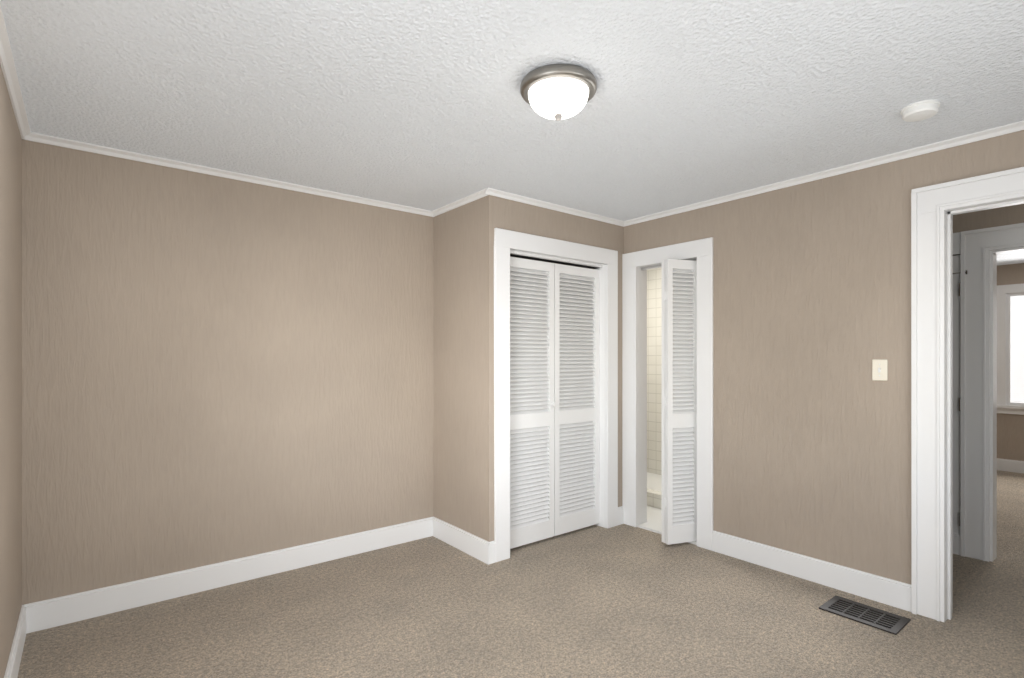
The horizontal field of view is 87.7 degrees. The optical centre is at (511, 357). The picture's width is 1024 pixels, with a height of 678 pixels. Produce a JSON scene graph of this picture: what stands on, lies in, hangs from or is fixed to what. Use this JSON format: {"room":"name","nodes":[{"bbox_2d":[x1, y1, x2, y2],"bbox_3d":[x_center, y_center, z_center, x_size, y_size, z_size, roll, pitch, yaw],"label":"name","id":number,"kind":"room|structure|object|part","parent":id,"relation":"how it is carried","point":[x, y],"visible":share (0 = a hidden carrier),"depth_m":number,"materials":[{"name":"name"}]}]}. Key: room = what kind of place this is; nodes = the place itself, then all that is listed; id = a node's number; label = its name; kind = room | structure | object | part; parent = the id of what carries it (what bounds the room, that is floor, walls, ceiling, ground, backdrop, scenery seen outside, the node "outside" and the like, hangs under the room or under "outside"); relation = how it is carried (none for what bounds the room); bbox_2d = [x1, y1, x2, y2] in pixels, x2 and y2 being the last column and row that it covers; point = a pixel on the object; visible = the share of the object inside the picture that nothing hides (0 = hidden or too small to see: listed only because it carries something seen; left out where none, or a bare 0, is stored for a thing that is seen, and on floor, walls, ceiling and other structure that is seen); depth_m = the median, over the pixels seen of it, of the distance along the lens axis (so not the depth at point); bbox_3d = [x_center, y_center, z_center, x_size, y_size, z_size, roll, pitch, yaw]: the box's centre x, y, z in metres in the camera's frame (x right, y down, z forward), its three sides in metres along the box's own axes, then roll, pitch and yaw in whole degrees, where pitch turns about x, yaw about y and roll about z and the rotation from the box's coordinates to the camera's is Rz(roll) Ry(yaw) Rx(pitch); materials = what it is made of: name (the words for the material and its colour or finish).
{"room":"empty bedroom","nodes":[
{"label":"empty bedroom","id":0,"kind":"room"},
{"bbox_2d":[0,64,21,677],"bbox_3d":[-1.156,0.125,0.967,0.120,2.440,4.076,0,0,-39],"label":"wall","id":1,"kind":"structure","parent":0,"point":[10,372],"depth_m":2.19,"materials":[{"name":"beige paint"}]},
{"bbox_2d":[0,4,35,141],"bbox_3d":[-1.133,-1.078,1.062,0.034,0.034,3.956,0,0,-39],"label":"trim","id":2,"kind":"structure","parent":1,"relation":"attached to","point":[7,63],"depth_m":2.09,"materials":[{"name":"white wood"}]},
{"bbox_2d":[4,603,31,677],"bbox_3d":[-1.141,1.275,1.056,0.020,0.140,3.960,0,0,-39],"label":"baseboard","id":3,"kind":"structure","parent":1,"relation":"attached to","point":[24,625],"depth_m":2.34,"materials":[{"name":"white wood"}]},
{"bbox_2d":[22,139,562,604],"bbox_3d":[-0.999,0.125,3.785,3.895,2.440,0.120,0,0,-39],"label":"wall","id":4,"kind":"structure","parent":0,"point":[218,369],"depth_m":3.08,"materials":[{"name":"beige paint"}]},
{"bbox_2d":[32,517,431,631],"bbox_3d":[-1.473,1.275,3.317,2.273,0.140,0.020,0,0,-39],"label":"baseboard","id":5,"kind":"structure","parent":4,"relation":"attached to","point":[53,612],"depth_m":3.09,"materials":[{"name":"white wood"}]},
{"bbox_2d":[36,133,434,216],"bbox_3d":[-1.456,-1.078,3.319,2.239,0.034,0.034,0,0,-39],"label":"trim","id":6,"kind":"structure","parent":4,"relation":"attached to","point":[41,138],"depth_m":3.09,"materials":[{"name":"white wood"}]},
{"bbox_2d":[434,200,477,536],"bbox_3d":[-0.363,0.125,3.842,0.120,2.440,0.589,0,0,-39],"label":"wall","id":7,"kind":"structure","parent":0,"point":[456,367],"depth_m":3.79,"materials":[{"name":"beige paint"}]},
{"bbox_2d":[432,191,483,215],"bbox_3d":[-0.374,-1.078,3.734,0.034,0.034,0.630,0,0,-39],"label":"trim","id":8,"kind":"structure","parent":7,"relation":"attached to","point":[475,196],"depth_m":3.74,"materials":[{"name":"white wood"}]},
{"bbox_2d":[432,516,495,564],"bbox_3d":[-0.361,1.275,3.735,0.029,0.140,0.701,0,0,-39],"label":"baseboard","id":9,"kind":"structure","parent":7,"relation":"attached to","point":[479,548],"depth_m":3.67,"materials":[{"name":"white wood"}]},
{"bbox_2d":[0,0,1023,265],"bbox_3d":[2.793,-1.145,3.121,8.975,0.100,6.566,0,0,-39],"label":"ceiling","id":10,"kind":"structure","parent":0,"point":[422,104],"depth_m":2.16,"materials":[{"name":"white paint"}]},
{"bbox_2d":[520,64,596,120],"bbox_3d":[0.185,-1.020,2.123,0.304,0.151,0.304,0,0,-39],"label":"ceiling light","id":11,"kind":"object","parent":10,"relation":"attached to","point":[558,92],"visible":1,"depth_m":2.04,"materials":[{"name":"white glass"}]},
{"bbox_3d":[0.185,-1.009,2.123,0.242,0.088,0.242,0,0,-39],"label":"glass","id":12,"kind":"part","parent":11,"relation":"part of","materials":[{"name":"white glass"}]},
{"bbox_2d":[900,100,939,121],"bbox_3d":[1.788,-1.075,2.335,0.140,0.041,0.140,0,0,-39],"label":"smoke detector","id":13,"kind":"object","parent":10,"relation":"attached to","point":[920,110],"visible":1,"depth_m":2.30,"materials":[{"name":"white plastic"}]},
{"bbox_2d":[17,470,1023,677],"bbox_3d":[2.793,1.395,3.121,8.975,0.100,6.566,0,0,-39],"label":"floor","id":14,"kind":"structure","parent":0,"point":[618,601],"depth_m":2.69,"materials":[{"name":"beige carpet"}]},
{"bbox_2d":[819,596,910,634],"bbox_3d":[1.840,1.341,2.787,0.233,0.007,0.350,0,0,-39],"label":"floor vent","id":15,"kind":"object","parent":14,"relation":"in","point":[891,623],"visible":1,"depth_m":2.77,"materials":[{"name":"grey metal"}]},
{"bbox_2d":[478,195,623,541],"bbox_3d":[0.341,0.125,3.952,1.356,2.440,0.120,0,0,-39],"label":"wall","id":16,"kind":"structure","parent":0,"point":[501,213],"depth_m":3.56,"materials":[{"name":"beige paint"}]},
{"bbox_2d":[480,187,623,226],"bbox_3d":[0.355,-1.078,3.865,1.335,0.034,0.034,0,0,-39],"label":"trim","id":17,"kind":"structure","parent":16,"relation":"attached to","point":[487,191],"depth_m":3.78,"materials":[{"name":"white wood"}]},
{"bbox_2d":[494,228,617,561],"bbox_3d":[0.326,0.247,3.928,1.226,2.195,0.140,0,0,-39],"label":"closet door","id":18,"kind":"structure","parent":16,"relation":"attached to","point":[602,395],"depth_m":3.92,"materials":[{"name":"white wood"}]},
{"bbox_2d":[647,268,661,474],"bbox_3d":[2.088,0.125,5.335,0.100,2.440,1.940,0,0,-39],"label":"tiled wall","id":19,"kind":"structure","parent":0,"point":[654,371],"depth_m":5.88,"materials":[{"name":"beige tile"}]},
{"bbox_2d":[637,506,696,544],"bbox_3d":[1.477,1.336,4.818,1.500,0.018,1.780,0,0,-39],"label":"floor","id":20,"kind":"structure","parent":0,"point":[653,523],"depth_m":4.28,"materials":[{"name":"white tile"}]},
{"bbox_2d":[647,489,661,508],"bbox_3d":[1.329,1.266,4.699,0.100,0.122,1.776,0,0,-39],"label":"shower curb","id":21,"kind":"object","parent":20,"relation":"on","point":[654,498],"visible":0.07,"depth_m":4.71,"materials":[{"name":"tile"}]},
{"bbox_2d":[647,472,661,491],"bbox_3d":[1.715,1.304,5.009,0.887,0.046,1.776,0,0,-39],"label":"shower pan","id":22,"kind":"object","parent":20,"relation":"on","point":[654,481],"visible":0.04,"depth_m":5.51,"materials":[{"name":"white ceramic"}]},
{"bbox_2d":[563,130,1023,583],"bbox_3d":[1.787,0.125,3.332,0.120,2.440,4.076,0,0,-39],"label":"wall","id":23,"kind":"structure","parent":0,"point":[811,322],"depth_m":3.18,"materials":[{"name":"beige paint"}]},
{"bbox_2d":[637,257,696,524],"bbox_3d":[1.208,0.307,4.052,0.120,2.075,0.564,0,0,-39],"label":"door frame","id":24,"kind":"structure","parent":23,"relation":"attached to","point":[641,397],"depth_m":4.25,"materials":[{"name":"white wood"}]},
{"bbox_2d":[622,237,712,550],"bbox_3d":[1.148,0.255,4.014,0.020,2.180,0.795,0,0,-39],"label":"trim","id":25,"kind":"structure","parent":23,"relation":"attached to","point":[701,250],"depth_m":3.80,"materials":[{"name":"white wood"}]},
{"bbox_2d":[662,259,696,544],"bbox_3d":[1.221,0.314,3.831,0.276,2.018,0.176,0,0,-39],"label":"louvered door","id":26,"kind":"structure","parent":25,"relation":"attached to","point":[679,401],"depth_m":3.81,"materials":[{"name":"white wood"}]},
{"bbox_2d":[641,259,696,270],"bbox_3d":[1.208,-0.704,4.052,0.030,0.022,0.534,0,0,-39],"label":"trim","id":27,"kind":"structure","parent":23,"relation":"attached to","point":[650,267],"depth_m":4.17,"materials":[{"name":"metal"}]},
{"bbox_2d":[712,530,911,611],"bbox_3d":[1.762,1.275,3.255,0.020,0.140,1.162,0,0,-39],"label":"baseboard","id":28,"kind":"structure","parent":23,"relation":"attached to","point":[887,591],"depth_m":3.17,"materials":[{"name":"white wood"}]},
{"bbox_2d":[624,120,1023,226],"bbox_3d":[1.892,-1.078,3.078,0.034,0.034,3.187,0,0,-39],"label":"trim","id":29,"kind":"structure","parent":23,"relation":"attached to","point":[1017,126],"depth_m":3.03,"materials":[{"name":"white wood"}]},
{"bbox_2d":[872,359,887,380],"bbox_3d":[2.021,0.070,2.930,0.018,0.116,0.072,0,0,-39],"label":"switch plate","id":30,"kind":"object","parent":23,"relation":"attached to","point":[879,369],"visible":1,"depth_m":2.93,"materials":[{"name":"beige plastic"}]},
{"bbox_2d":[911,167,1023,621],"bbox_3d":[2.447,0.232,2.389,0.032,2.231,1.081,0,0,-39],"label":"door frame","id":31,"kind":"structure","parent":23,"relation":"attached to","point":[931,205],"depth_m":2.75,"materials":[{"name":"white wood"}]},
{"bbox_2d":[952,203,1023,612],"bbox_3d":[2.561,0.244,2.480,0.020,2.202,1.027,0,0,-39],"label":"door frame","id":32,"kind":"structure","parent":23,"relation":"attached to","point":[972,248],"depth_m":2.70,"materials":[{"name":"white wood"}]},
{"bbox_2d":[953,204,1023,255],"bbox_3d":[3.905,0.125,2.676,0.120,2.440,4.480,0,0,-39],"label":"wall","id":33,"kind":"structure","parent":0,"point":[996,217],"depth_m":3.52,"materials":[{"name":"beige paint"}]},
{"bbox_2d":[953,533,959,554],"bbox_3d":[2.797,1.275,3.944,0.018,0.140,0.915,0,0,-39],"label":"baseboard","id":34,"kind":"structure","parent":33,"relation":"attached to","point":[956,537],"depth_m":3.64,"materials":[{"name":"white wood"}]},
{"bbox_2d":[953,255,967,533],"bbox_3d":[2.817,0.317,3.923,0.100,2.032,0.836,0,0,-39],"label":"closed door","id":35,"kind":"structure","parent":33,"relation":"in","point":[956,395],"depth_m":3.65,"materials":[{"name":"white wood"}]},
{"bbox_3d":[3.043,0.280,3.627,0.029,1.730,0.091,0,0,-39],"label":"hall closed door hardware","id":36,"kind":"part","parent":35,"relation":"part of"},
{"bbox_2d":[997,263,1023,460],"bbox_3d":[6.898,0.125,5.082,0.120,2.440,4.480,0,0,-39],"label":"wall","id":37,"kind":"structure","parent":0,"point":[1010,436],"depth_m":6.27,"materials":[{"name":"beige paint"}]},
{"bbox_2d":[997,458,1023,472],"bbox_3d":[6.813,1.275,5.078,0.018,0.140,4.180,0,0,-39],"label":"baseboard","id":38,"kind":"structure","parent":37,"relation":"attached to","point":[1016,466],"depth_m":6.26,"materials":[{"name":"white wood"}]},
{"bbox_2d":[997,283,1023,414],"bbox_3d":[6.118,-0.095,6.008,0.185,1.520,1.040,0,0,-39],"label":"room window","id":39,"kind":"structure","parent":37,"relation":"in","point":[1005,405],"depth_m":6.30,"materials":[{"name":"white"}]},
{"bbox_2d":[1010,295,1023,402],"bbox_3d":[6.103,-0.095,5.996,0.006,1.248,0.728,0,0,-39],"label":"window pane","id":40,"kind":"object","parent":39,"relation":"attached to","point":[1017,349],"visible":1,"depth_m":6.23,"materials":[{"name":"white glass"}]}
]}

